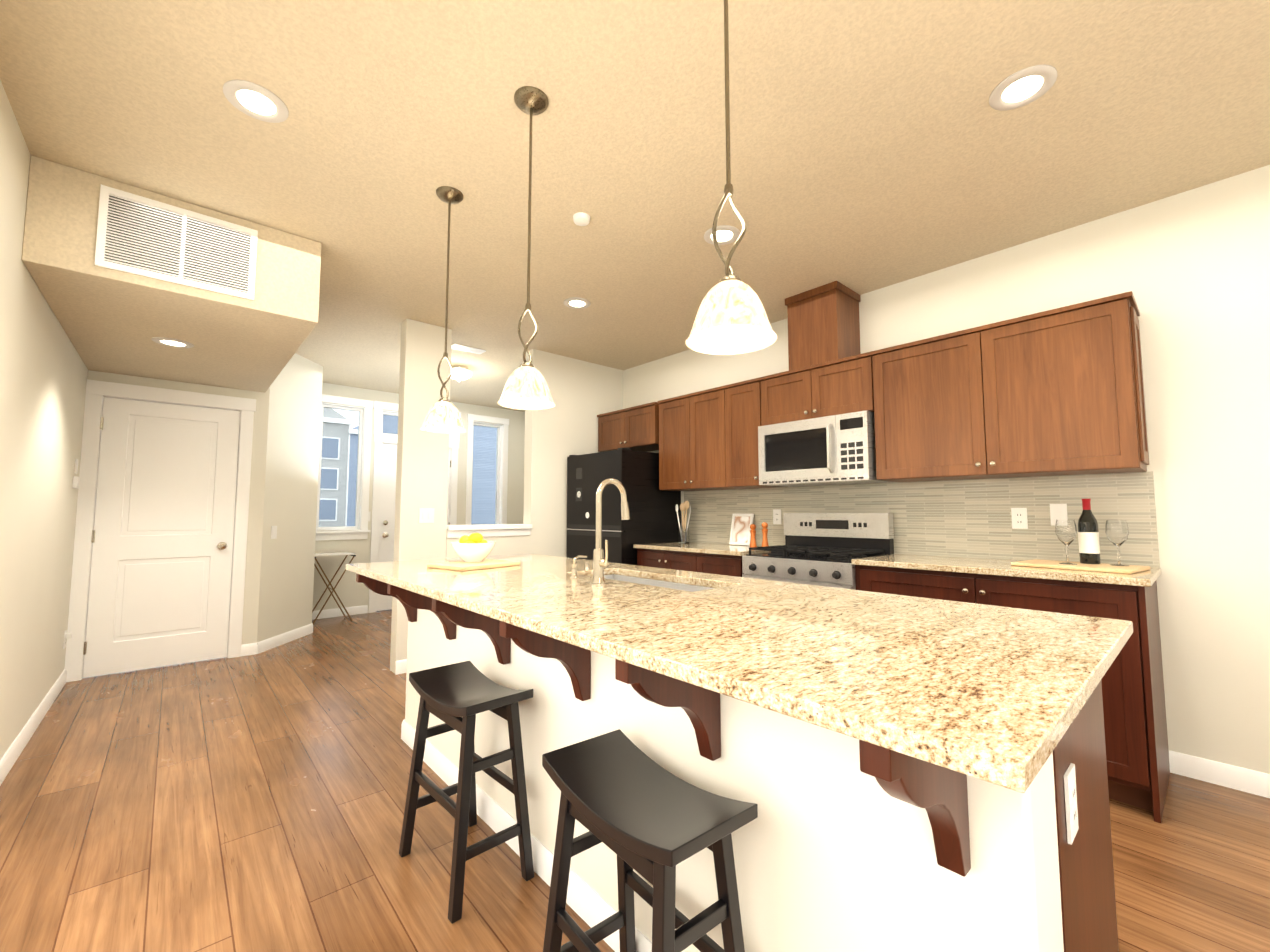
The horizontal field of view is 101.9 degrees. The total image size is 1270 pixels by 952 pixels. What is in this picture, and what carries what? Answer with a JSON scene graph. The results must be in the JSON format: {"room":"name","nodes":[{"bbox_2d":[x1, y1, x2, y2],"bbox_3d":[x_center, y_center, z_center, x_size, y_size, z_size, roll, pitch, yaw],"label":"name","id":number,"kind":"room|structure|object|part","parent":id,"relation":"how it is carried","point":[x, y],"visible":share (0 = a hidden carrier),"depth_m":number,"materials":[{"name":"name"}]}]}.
{"room":"kitchen","nodes":[
{"label":"kitchen","id":0,"kind":"room"},
{"bbox_2d":[0,80,87,759],"bbox_3d":[-1.572,-0.097,0.891,0.120,2.700,7.760,4,-6,-42],"label":"wall","id":1,"kind":"structure","parent":0,"point":[43,374],"depth_m":2.49,"materials":[{"name":"paint"}]},
{"bbox_2d":[0,669,66,784],"bbox_3d":[-3.052,1.329,2.554,0.013,0.095,2.920,4,-6,-42],"label":"baseboard","id":2,"kind":"structure","parent":1,"relation":"attached to","point":[9,758],"depth_m":2.70,"materials":[{"name":"white wood"}]},
{"bbox_2d":[63,630,66,648],"bbox_3d":[-3.933,1.129,3.555,0.008,0.115,0.070,4,-6,-42],"label":"electrical outlet","id":3,"kind":"object","parent":1,"relation":"attached to","point":[64,642],"visible":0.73,"depth_m":3.53,"materials":[{"name":"white plastic"}]},
{"bbox_2d":[66,633,71,638],"bbox_3d":[-3.920,1.107,3.567,0.028,0.035,0.030,4,-6,-42],"label":"plug","id":4,"kind":"object","parent":3,"relation":"attached to","point":[68,635],"visible":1,"depth_m":3.56,"materials":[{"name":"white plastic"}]},
{"bbox_2d":[72,476,79,488],"bbox_3d":[-3.841,0.045,3.540,0.021,0.080,0.100,4,-6,-42],"label":"light switch","id":5,"kind":"object","parent":1,"relation":"attached to","point":[76,479],"depth_m":3.51,"materials":[{"name":"white plastic"}]},
{"bbox_2d":[74,459,77,473],"bbox_3d":[-3.845,-0.065,3.545,0.012,0.100,0.050,4,-6,-42],"label":"light switch","id":6,"kind":"object","parent":1,"relation":"attached to","point":[76,460],"depth_m":3.53,"materials":[{"name":"white plastic"}]},
{"bbox_2d":[21,155,321,391],"bbox_3d":[-2.892,-1.042,3.339,1.070,0.459,2.220,4,-6,-42],"label":"ceiling","id":7,"kind":"structure","parent":0,"point":[113,321],"depth_m":2.73,"materials":[{"name":"paint"}]},
{"bbox_2d":[151,337,193,347],"bbox_3d":[-2.847,-0.819,3.175,0.196,0.010,0.196,4,-6,-42],"label":"recessed light","id":8,"kind":"object","parent":7,"relation":"in","point":[172,342],"visible":1,"depth_m":3.16,"materials":[{"name":"grey"}]},
{"bbox_2d":[94,185,257,300],"bbox_3d":[-2.178,-1.105,2.482,0.570,0.370,0.012,4,-6,-42],"label":"ceiling vent","id":9,"kind":"object","parent":7,"relation":"in","point":[143,236],"visible":1,"depth_m":2.46,"materials":[{"name":"white metal"}]},
{"bbox_2d":[87,370,269,644],"bbox_3d":[-3.659,0.138,4.140,1.100,2.700,0.120,4,-6,-42],"label":"wall","id":10,"kind":"structure","parent":0,"point":[254,532],"depth_m":4.39,"materials":[{"name":"paint"}]},
{"bbox_2d":[64,379,255,681],"bbox_3d":[-3.688,0.400,4.073,1.019,2.168,0.132,4,-6,-42],"label":"door frame","id":11,"kind":"structure","parent":10,"relation":"in","point":[97,392],"depth_m":3.85,"materials":[{"name":"white wood"}]},
{"bbox_2d":[83,397,239,677],"bbox_3d":[-3.655,0.449,4.021,0.828,2.047,0.108,4,-6,-42],"label":"hall door","id":12,"kind":"structure","parent":11,"relation":"attached to","point":[160,580],"depth_m":4.01,"materials":[{"name":"white wood"}]},
{"bbox_3d":[-3.657,0.441,3.996,0.790,1.725,0.072,4,-6,-42],"label":"hall door hardware","id":13,"kind":"part","parent":12,"relation":"part of","materials":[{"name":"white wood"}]},
{"bbox_2d":[241,643,256,655],"bbox_3d":[-3.243,1.457,4.326,0.107,0.095,0.013,4,-6,-42],"label":"baseboard","id":14,"kind":"structure","parent":10,"relation":"attached to","point":[248,649],"depth_m":4.32,"materials":[{"name":"white wood"}]},
{"bbox_2d":[257,353,322,641],"bbox_3d":[-3.275,0.188,4.841,0.120,2.700,0.766,0,-4,-1],"label":"wall","id":15,"kind":"structure","parent":0,"point":[290,513],"depth_m":4.82,"materials":[{"name":"paint"}]},
{"bbox_2d":[271,526,276,538],"bbox_3d":[-3.205,0.500,4.576,0.010,0.115,0.070,0,-4,-1],"label":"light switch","id":16,"kind":"object","parent":15,"relation":"attached to","point":[273,532],"visible":1,"depth_m":4.57,"materials":[{"name":"white plastic"}]},
{"bbox_2d":[257,623,312,653],"bbox_3d":[-3.207,1.487,4.749,0.013,0.095,0.766,0,-4,-1],"label":"baseboard","id":17,"kind":"structure","parent":15,"relation":"attached to","point":[278,640],"depth_m":4.69,"materials":[{"name":"white wood"}]},
{"bbox_2d":[395,659,406,674],"bbox_3d":[-1.635,1.428,3.926,0.360,0.095,0.013,4,-6,-42],"label":"baseboard","id":18,"kind":"structure","parent":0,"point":[400,666],"depth_m":3.83,"materials":[{"name":"white wood"}]},
{"bbox_2d":[312,382,524,610],"bbox_3d":[-2.703,0.329,6.795,3.110,2.700,0.160,4,-6,-42],"label":"wall","id":19,"kind":"structure","parent":0,"point":[350,591],"depth_m":6.28,"materials":[{"name":"paint"}]},
{"bbox_2d":[312,605,367,619],"bbox_3d":[-3.454,1.571,5.916,0.700,0.095,0.013,4,-6,-42],"label":"baseboard","id":20,"kind":"structure","parent":19,"relation":"attached to","point":[337,612],"depth_m":5.94,"materials":[{"name":"white wood"}]},
{"bbox_2d":[315,394,373,540],"bbox_3d":[-3.475,-0.093,6.081,0.650,1.679,0.180,4,-6,-42],"label":"window","id":21,"kind":"structure","parent":19,"relation":"in","point":[359,530],"depth_m":6.17,"materials":[{"name":"white"}]},
{"bbox_2d":[368,434,458,612],"bbox_3d":[-2.829,0.591,6.616,1.070,2.152,0.130,4,-6,-42],"label":"door frame","id":22,"kind":"structure","parent":19,"relation":"in","point":[376,506],"depth_m":6.30,"materials":[{"name":"white wood"}]},
{"bbox_2d":[376,443,450,610],"bbox_3d":[-2.791,0.635,6.582,0.881,2.042,0.117,4,-6,-42],"label":"front door","id":23,"kind":"structure","parent":22,"relation":"attached to","point":[387,496],"depth_m":6.38,"materials":[{"name":"white wood"}]},
{"bbox_3d":[-2.762,0.629,6.578,0.843,1.720,0.072,4,-6,-42],"label":"front door hardware","id":24,"kind":"part","parent":23,"relation":"part of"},
{"bbox_2d":[373,401,460,442],"bbox_3d":[-2.835,-0.684,6.715,1.100,0.419,0.152,4,-6,-42],"label":"window","id":25,"kind":"structure","parent":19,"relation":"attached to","point":[379,407],"depth_m":6.41,"materials":[{"name":"white glass"}]},
{"bbox_2d":[465,414,508,524],"bbox_3d":[-2.109,-0.006,7.296,0.650,1.679,0.180,4,-6,-42],"label":"window","id":26,"kind":"structure","parent":19,"relation":"in","point":[501,465],"depth_m":7.39,"materials":[{"name":"white"}]},
{"bbox_2d":[390,319,451,672],"bbox_3d":[-1.683,0.132,4.073,0.360,2.700,0.130,4,-6,-42],"label":"wall pillar","id":27,"kind":"structure","parent":0,"point":[422,470],"depth_m":4.02,"materials":[{"name":"paint"}]},
{"bbox_2d":[419,508,433,522],"bbox_3d":[-1.624,0.309,4.018,0.116,0.115,0.010,4,-6,-42],"label":"light switch","id":28,"kind":"object","parent":27,"relation":"attached to","point":[426,515],"visible":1,"depth_m":4.02,"materials":[{"name":"white plastic"}]},
{"bbox_2d":[446,349,622,557],"bbox_3d":[-0.642,0.199,4.999,2.430,2.700,0.130,4,-6,-42],"label":"wall","id":29,"kind":"structure","parent":0,"point":[584,394],"depth_m":4.85,"materials":[{"name":"paint"}]},
{"bbox_2d":[447,524,531,537],"bbox_3d":[-1.265,0.468,4.423,0.758,0.100,0.200,4,-6,-42],"label":"sill","id":30,"kind":"structure","parent":29,"relation":"on","point":[483,530],"depth_m":4.35,"materials":[{"name":"white wood"}]},
{"bbox_2d":[0,609,1269,951],"bbox_3d":[-0.314,1.446,2.824,4.710,0.100,9.130,4,-6,-42],"label":"floor","id":31,"kind":"structure","parent":0,"point":[252,803],"depth_m":1.90,"materials":[{"name":"brown wood"}]},
{"bbox_2d":[312,552,355,623],"bbox_3d":[-3.354,1.228,5.677,0.400,0.737,0.360,4,-6,-42],"label":"tray stand","id":32,"kind":"object","parent":31,"relation":"on","point":[336,554],"visible":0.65,"depth_m":5.66,"materials":[{"name":"brown metal"}]},
{"bbox_2d":[399,661,533,923],"bbox_3d":[-0.578,1.014,1.766,0.295,0.609,0.468,4,-6,-42],"label":"stool","id":33,"kind":"object","parent":31,"relation":"on","point":[451,695],"visible":1,"depth_m":1.70,"materials":[{"name":"black paint"}]},
{"bbox_2d":[566,448,680,564],"bbox_3d":[-0.110,0.665,4.753,0.719,1.735,0.795,4,-6,-42],"label":"fridge","id":34,"kind":"object","parent":31,"relation":"on","point":[653,515],"visible":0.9,"depth_m":4.48,"materials":[{"name":"black metal"}]},
{"bbox_2d":[542,729,757,951],"bbox_3d":[0.011,0.967,1.115,0.280,0.609,0.460,3,-5,-39],"label":"stool","id":35,"kind":"object","parent":31,"relation":"on","point":[628,801],"visible":1,"depth_m":1.10,"materials":[{"name":"black paint"}]},
{"bbox_2d":[633,547,692,571],"bbox_3d":[0.452,1.044,4.210,0.602,0.899,0.670,4,-6,-42],"label":"base cabinet","id":36,"kind":"object","parent":31,"relation":"on","point":[676,560],"depth_m":4.01,"materials":[{"name":"brown wood"}]},
{"bbox_2d":[633,543,763,554],"bbox_3d":[0.581,0.568,4.079,0.628,0.030,1.088,4,-6,-42],"label":"countertop","id":37,"kind":"structure","parent":36,"relation":"on","point":[697,548],"depth_m":3.91,"materials":[{"name":"beige stone"}]},
{"bbox_2d":[675,501,690,542],"bbox_3d":[0.429,0.399,4.511,0.126,0.368,0.114,4,-6,-42],"label":"utensil crock","id":38,"kind":"object","parent":37,"relation":"on","point":[683,534],"visible":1,"depth_m":4.47,"materials":[{"name":"clear glass"}]},
{"bbox_2d":[729,514,753,545],"bbox_3d":[0.858,0.430,4.154,0.068,0.254,0.200,4,-6,-42],"label":"framed picture","id":39,"kind":"object","parent":37,"relation":"on","point":[740,534],"visible":0.88,"depth_m":4.16,"materials":[{"name":"white paper"}]},
{"bbox_2d":[750,524,756,546],"bbox_3d":[0.898,0.453,3.920,0.054,0.175,0.053,4,-6,-42],"label":"pepper mill","id":40,"kind":"object","parent":37,"relation":"on","point":[753,533],"visible":1,"depth_m":3.90,"materials":[{"name":"brown wood"}]},
{"bbox_2d":[761,522,768,546],"bbox_3d":[0.963,0.439,3.818,0.054,0.190,0.053,4,-6,-42],"label":"pepper mill","id":41,"kind":"object","parent":37,"relation":"on","point":[764,533],"visible":0.92,"depth_m":3.80,"materials":[{"name":"brown wood"}]},
{"bbox_2d":[773,509,781,523],"bbox_3d":[1.097,0.315,3.973,0.008,0.115,0.070,4,-6,-42],"label":"outlet","id":42,"kind":"object","parent":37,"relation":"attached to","point":[777,516],"visible":1,"depth_m":3.97,"materials":[{"name":"white plastic"}]},
{"bbox_2d":[693,551,770,576],"bbox_3d":[0.815,1.015,3.804,0.602,0.899,0.420,4,-6,-42],"label":"base cabinet","id":43,"kind":"object","parent":31,"relation":"on","point":[730,565],"depth_m":3.63,"materials":[{"name":"brown wood"}]},
{"bbox_2d":[356,573,1118,951],"bbox_3d":[-0.154,0.879,1.904,1.026,0.899,2.742,4,-6,-42],"label":"kitchen island","id":44,"kind":"object","parent":31,"relation":"on","point":[904,773],"depth_m":1.05,"materials":[{"name":"paint"}]},
{"bbox_3d":[-0.327,1.268,1.718,0.013,0.095,2.720,4,-6,-42],"label":"baseboard","id":45,"kind":"part","parent":44,"relation":"part of","materials":[{"name":"white"}]},
{"bbox_2d":[346,553,1132,800],"bbox_3d":[-0.139,0.414,1.934,1.070,0.030,2.820,4,-6,-42],"label":"island countertop","id":46,"kind":"structure","parent":44,"relation":"on","point":[988,695],"depth_m":1.01,"materials":[{"name":"beige stone"}]},
{"bbox_2d":[427,559,519,570],"bbox_3d":[-0.783,0.431,2.512,0.280,0.018,0.340,-3,-5,36],"label":"cutting board","id":47,"kind":"object","parent":46,"relation":"on","point":[468,566],"visible":0.96,"depth_m":2.43,"materials":[{"name":"brown wood"}]},
{"bbox_2d":[451,533,495,561],"bbox_3d":[-0.808,0.356,2.576,0.216,0.141,0.216,4,-6,-42],"label":"fruit bowl","id":48,"kind":"object","parent":47,"relation":"on","point":[475,547],"visible":1,"depth_m":2.52,"materials":[{"name":"white ceramic"}]},
{"bbox_2d":[570,555,586,578],"bbox_3d":[-0.226,0.363,2.074,0.079,0.090,0.036,4,-6,-42],"label":"soap dispenser","id":49,"kind":"object","parent":46,"relation":"on","point":[574,571],"visible":0.98,"depth_m":2.05,"materials":[{"name":"silver metal"}]},
{"bbox_2d":[590,478,629,583],"bbox_3d":[-0.079,0.204,1.965,0.182,0.393,0.097,4,-6,-42],"label":"faucet","id":50,"kind":"object","parent":46,"relation":"on","point":[600,562],"visible":1,"depth_m":1.93,"materials":[{"name":"silver metal"}]},
{"bbox_2d":[604,573,709,588],"bbox_3d":[0.046,0.536,2.063,0.294,0.218,0.764,4,-6,-42],"label":"sink","id":51,"kind":"object","parent":46,"relation":"in","point":[625,576],"depth_m":2.20,"materials":[{"name":"silver metal"}]},
{"bbox_2d":[1063,763,1078,844],"bbox_3d":[0.792,0.592,0.934,0.070,0.115,0.008,4,-6,-42],"label":"outlet","id":52,"kind":"object","parent":44,"relation":"attached to","point":[1070,810],"depth_m":0.92,"materials":[{"name":"white plastic"}]},
{"bbox_2d":[742,513,893,589],"bbox_3d":[1.167,0.836,3.340,0.651,1.190,0.756,4,-6,-42],"label":"range","id":53,"kind":"object","parent":31,"relation":"on","point":[821,549],"visible":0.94,"depth_m":3.34,"materials":[{"name":"silver metal"}]},
{"bbox_2d":[855,567,1169,822],"bbox_3d":[1.851,0.931,2.644,0.602,0.899,1.175,4,-6,-42],"label":"base cabinet","id":54,"kind":"object","parent":31,"relation":"on","point":[1134,709],"depth_m":2.11,"materials":[{"name":"brown wood"}]},
{"bbox_2d":[851,551,1160,586],"bbox_3d":[1.849,0.466,2.661,0.628,0.030,1.194,4,-6,-42],"label":"countertop","id":55,"kind":"structure","parent":54,"relation":"on","point":[959,564],"depth_m":2.45,"materials":[{"name":"beige stone"}]},
{"bbox_2d":[1011,508,1027,528],"bbox_3d":[2.115,0.233,2.834,0.008,0.115,0.070,4,-6,-42],"label":"outlet","id":56,"kind":"object","parent":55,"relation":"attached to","point":[1019,519],"visible":1,"depth_m":2.83,"materials":[{"name":"white plastic"}]},
{"bbox_2d":[1050,504,1067,525],"bbox_3d":[2.227,0.203,2.708,0.010,0.115,0.070,4,-6,-42],"label":"light switch","id":57,"kind":"object","parent":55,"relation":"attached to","point":[1058,511],"visible":0.83,"depth_m":2.71,"materials":[{"name":"white plastic"}]},
{"bbox_2d":[1011,559,1150,573],"bbox_3d":[2.103,0.427,2.447,0.300,0.016,0.440,3,-5,-34],"label":"serving board","id":58,"kind":"object","parent":55,"relation":"on","point":[1104,567],"visible":0.96,"depth_m":2.37,"materials":[{"name":"brown wood"}]},
{"bbox_2d":[1055,520,1076,564],"bbox_3d":[2.053,0.313,2.450,0.080,0.210,0.080,4,-6,-42],"label":"wine glass","id":59,"kind":"object","parent":58,"relation":"on","point":[1066,531],"visible":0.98,"depth_m":2.43,"materials":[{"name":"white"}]},
{"bbox_2d":[1077,499,1100,563],"bbox_3d":[2.186,0.265,2.485,0.077,0.312,0.077,4,-6,-42],"label":"wine bottle","id":60,"kind":"object","parent":58,"relation":"on","point":[1088,540],"visible":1,"depth_m":2.46,"materials":[{"name":"black glass"}]},
{"bbox_2d":[1105,520,1128,565],"bbox_3d":[2.234,0.308,2.384,0.080,0.210,0.080,4,-6,-42],"label":"wine glass","id":61,"kind":"object","parent":58,"relation":"on","point":[1117,532],"visible":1,"depth_m":2.37,"materials":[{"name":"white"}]},
{"bbox_2d":[0,0,1269,411],"bbox_3d":[-0.315,-1.347,3.025,4.710,0.100,9.130,4,-6,-42],"label":"ceiling","id":62,"kind":"structure","parent":0,"point":[876,144],"depth_m":2.07,"materials":[{"name":"paint"}]},
{"bbox_2d":[223,80,288,122],"bbox_3d":[-1.393,-1.373,1.896,0.196,0.010,0.196,4,-6,-42],"label":"recessed light","id":63,"kind":"object","parent":62,"relation":"in","point":[253,100],"visible":1,"depth_m":1.89,"materials":[{"name":"grey"}]},
{"bbox_2d":[420,186,465,432],"bbox_3d":[-0.879,-0.775,2.406,0.200,1.130,0.200,4,-6,-42],"label":"pendant light","id":64,"kind":"object","parent":62,"relation":"hanging from","point":[443,415],"visible":1,"depth_m":2.39,"materials":[{"name":"white glass"}]},
{"bbox_2d":[451,365,471,381],"bbox_3d":[-1.825,-1.052,5.342,0.260,0.154,0.260,4,-6,-42],"label":"flush ceiling light","id":65,"kind":"object","parent":62,"relation":"attached to","point":[460,372],"visible":0.85,"depth_m":5.27,"materials":[{"name":"silver metal"}]},
{"bbox_2d":[451,344,485,353],"bbox_3d":[-1.541,-1.169,4.744,0.300,0.008,0.130,4,-6,-42],"label":"ceiling vent","id":66,"kind":"object","parent":62,"relation":"in","point":[467,348],"visible":0.88,"depth_m":4.74,"materials":[{"name":"white metal"}]},
{"bbox_2d":[497,86,554,409],"bbox_3d":[-0.380,-0.815,1.847,0.200,1.130,0.200,4,-6,-42],"label":"pendant light","id":67,"kind":"object","parent":62,"relation":"hanging from","point":[526,387],"visible":0.98,"depth_m":1.83,"materials":[{"name":"white glass"}]},
{"bbox_2d":[563,297,590,308],"bbox_3d":[-0.417,-1.242,3.712,0.196,0.010,0.196,4,-6,-42],"label":"recessed light","id":68,"kind":"object","parent":62,"relation":"in","point":[575,302],"visible":1,"depth_m":3.70,"materials":[{"name":"grey"}]},
{"bbox_2d":[573,212,589,225],"bbox_3d":[-0.273,-1.310,2.637,0.090,0.030,0.090,4,-6,-42],"label":"smoke detector","id":69,"kind":"object","parent":62,"relation":"attached to","point":[581,219],"visible":0.98,"depth_m":2.61,"materials":[{"name":"white plastic"}]},
{"bbox_2d":[704,225,739,244],"bbox_3d":[0.473,-1.308,2.807,0.196,0.010,0.196,4,-6,-42],"label":"recessed light","id":70,"kind":"object","parent":62,"relation":"in","point":[724,234],"visible":0.92,"depth_m":2.79,"materials":[{"name":"grey"}]},
{"bbox_2d":[686,0,776,354],"bbox_3d":[0.212,-0.863,1.185,0.200,1.130,0.200,4,-6,-42],"label":"pendant light","id":71,"kind":"object","parent":62,"relation":"hanging from","point":[731,318],"visible":1,"depth_m":1.16,"materials":[{"name":"white glass"}]},
{"bbox_2d":[989,65,1057,110],"bbox_3d":[1.381,-1.378,1.837,0.196,0.010,0.196,4,-6,-42],"label":"recessed light","id":72,"kind":"object","parent":62,"relation":"in","point":[1025,88],"visible":1,"depth_m":1.83,"materials":[{"name":"grey"}]},
{"bbox_2d":[623,165,1269,773],"bbox_3d":[2.007,0.060,3.079,0.120,2.700,6.270,4,-6,-42],"label":"wall","id":73,"kind":"structure","parent":0,"point":[1191,269],"depth_m":2.38,"materials":[{"name":"paint"}]},
{"bbox_2d":[597,402,656,451],"bbox_3d":[0.033,-0.441,4.977,0.347,0.372,0.830,4,-6,-42],"label":"upper cabinet","id":74,"kind":"object","parent":73,"relation":"attached to","point":[634,428],"depth_m":4.83,"materials":[{"name":"brown wood"}]},
{"bbox_2d":[657,386,728,490],"bbox_3d":[0.579,-0.279,4.352,0.347,0.786,0.730,4,-6,-42],"label":"upper cabinet","id":75,"kind":"object","parent":73,"relation":"attached to","point":[688,425],"depth_m":4.23,"materials":[{"name":"brown wood"}]},
{"bbox_2d":[721,378,782,488],"bbox_3d":[0.930,-0.307,3.960,0.347,0.786,0.324,4,-6,-42],"label":"upper cabinet","id":76,"kind":"object","parent":73,"relation":"attached to","point":[739,431],"depth_m":3.87,"materials":[{"name":"brown wood"}]},
{"bbox_2d":[757,352,868,428],"bbox_3d":[1.307,-0.549,3.553,0.347,0.362,0.805,4,-6,-42],"label":"upper cabinet","id":77,"kind":"object","parent":73,"relation":"attached to","point":[838,385],"depth_m":3.42,"materials":[{"name":"brown wood"}]},
{"bbox_2d":[758,410,891,486],"bbox_3d":[1.267,-0.158,3.501,0.439,0.420,0.780,4,-6,-42],"label":"microwave","id":78,"kind":"object","parent":77,"relation":"attached to","point":[839,449],"visible":1,"depth_m":3.35,"materials":[{"name":"silver metal"}]},
{"bbox_2d":[785,281,860,368],"bbox_3d":[1.315,-0.992,3.591,0.327,0.526,0.360,4,-6,-42],"label":"cover","id":79,"kind":"object","parent":73,"relation":"attached to","point":[823,321],"depth_m":3.46,"materials":[{"name":"brown wood"}]},
{"bbox_2d":[683,471,1159,567],"bbox_3d":[1.462,0.288,3.576,0.008,0.456,3.040,4,-6,-42],"label":"backsplash","id":80,"kind":"structure","parent":73,"relation":"attached to","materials":[{"name":"tile"}]},
{"bbox_2d":[869,291,1148,481],"bbox_3d":[1.958,-0.390,2.809,0.347,0.786,1.149,4,-6,-42],"label":"upper cabinet","id":81,"kind":"object","parent":73,"relation":"attached to","point":[1056,391],"depth_m":2.59,"materials":[{"name":"brown wood"}]},
{"bbox_2d":[1169,750,1269,797],"bbox_3d":[3.213,1.254,1.536,0.013,0.095,2.255,4,-6,-42],"label":"baseboard","id":82,"kind":"structure","parent":73,"relation":"attached to","point":[1230,776],"depth_m":2.25,"materials":[{"name":"white wood"}]},
{"label":"outside","id":83,"kind":"structure","parent":0,"visible":0},
{"bbox_3d":[-23.818,4.389,41.518,80.000,0.100,79.600,4,-6,-42],"label":"ground","id":84,"kind":"structure","parent":83,"visible":0},
{"bbox_2d":[318,408,496,526],"bbox_3d":[-9.859,-1.317,33.689,50.200,10.150,44.450,4,-6,-42],"label":"exterior building","id":85,"kind":"structure","parent":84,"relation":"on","point":[483,473],"depth_m":39.16,"materials":[{"name":"blue"}]}
]}

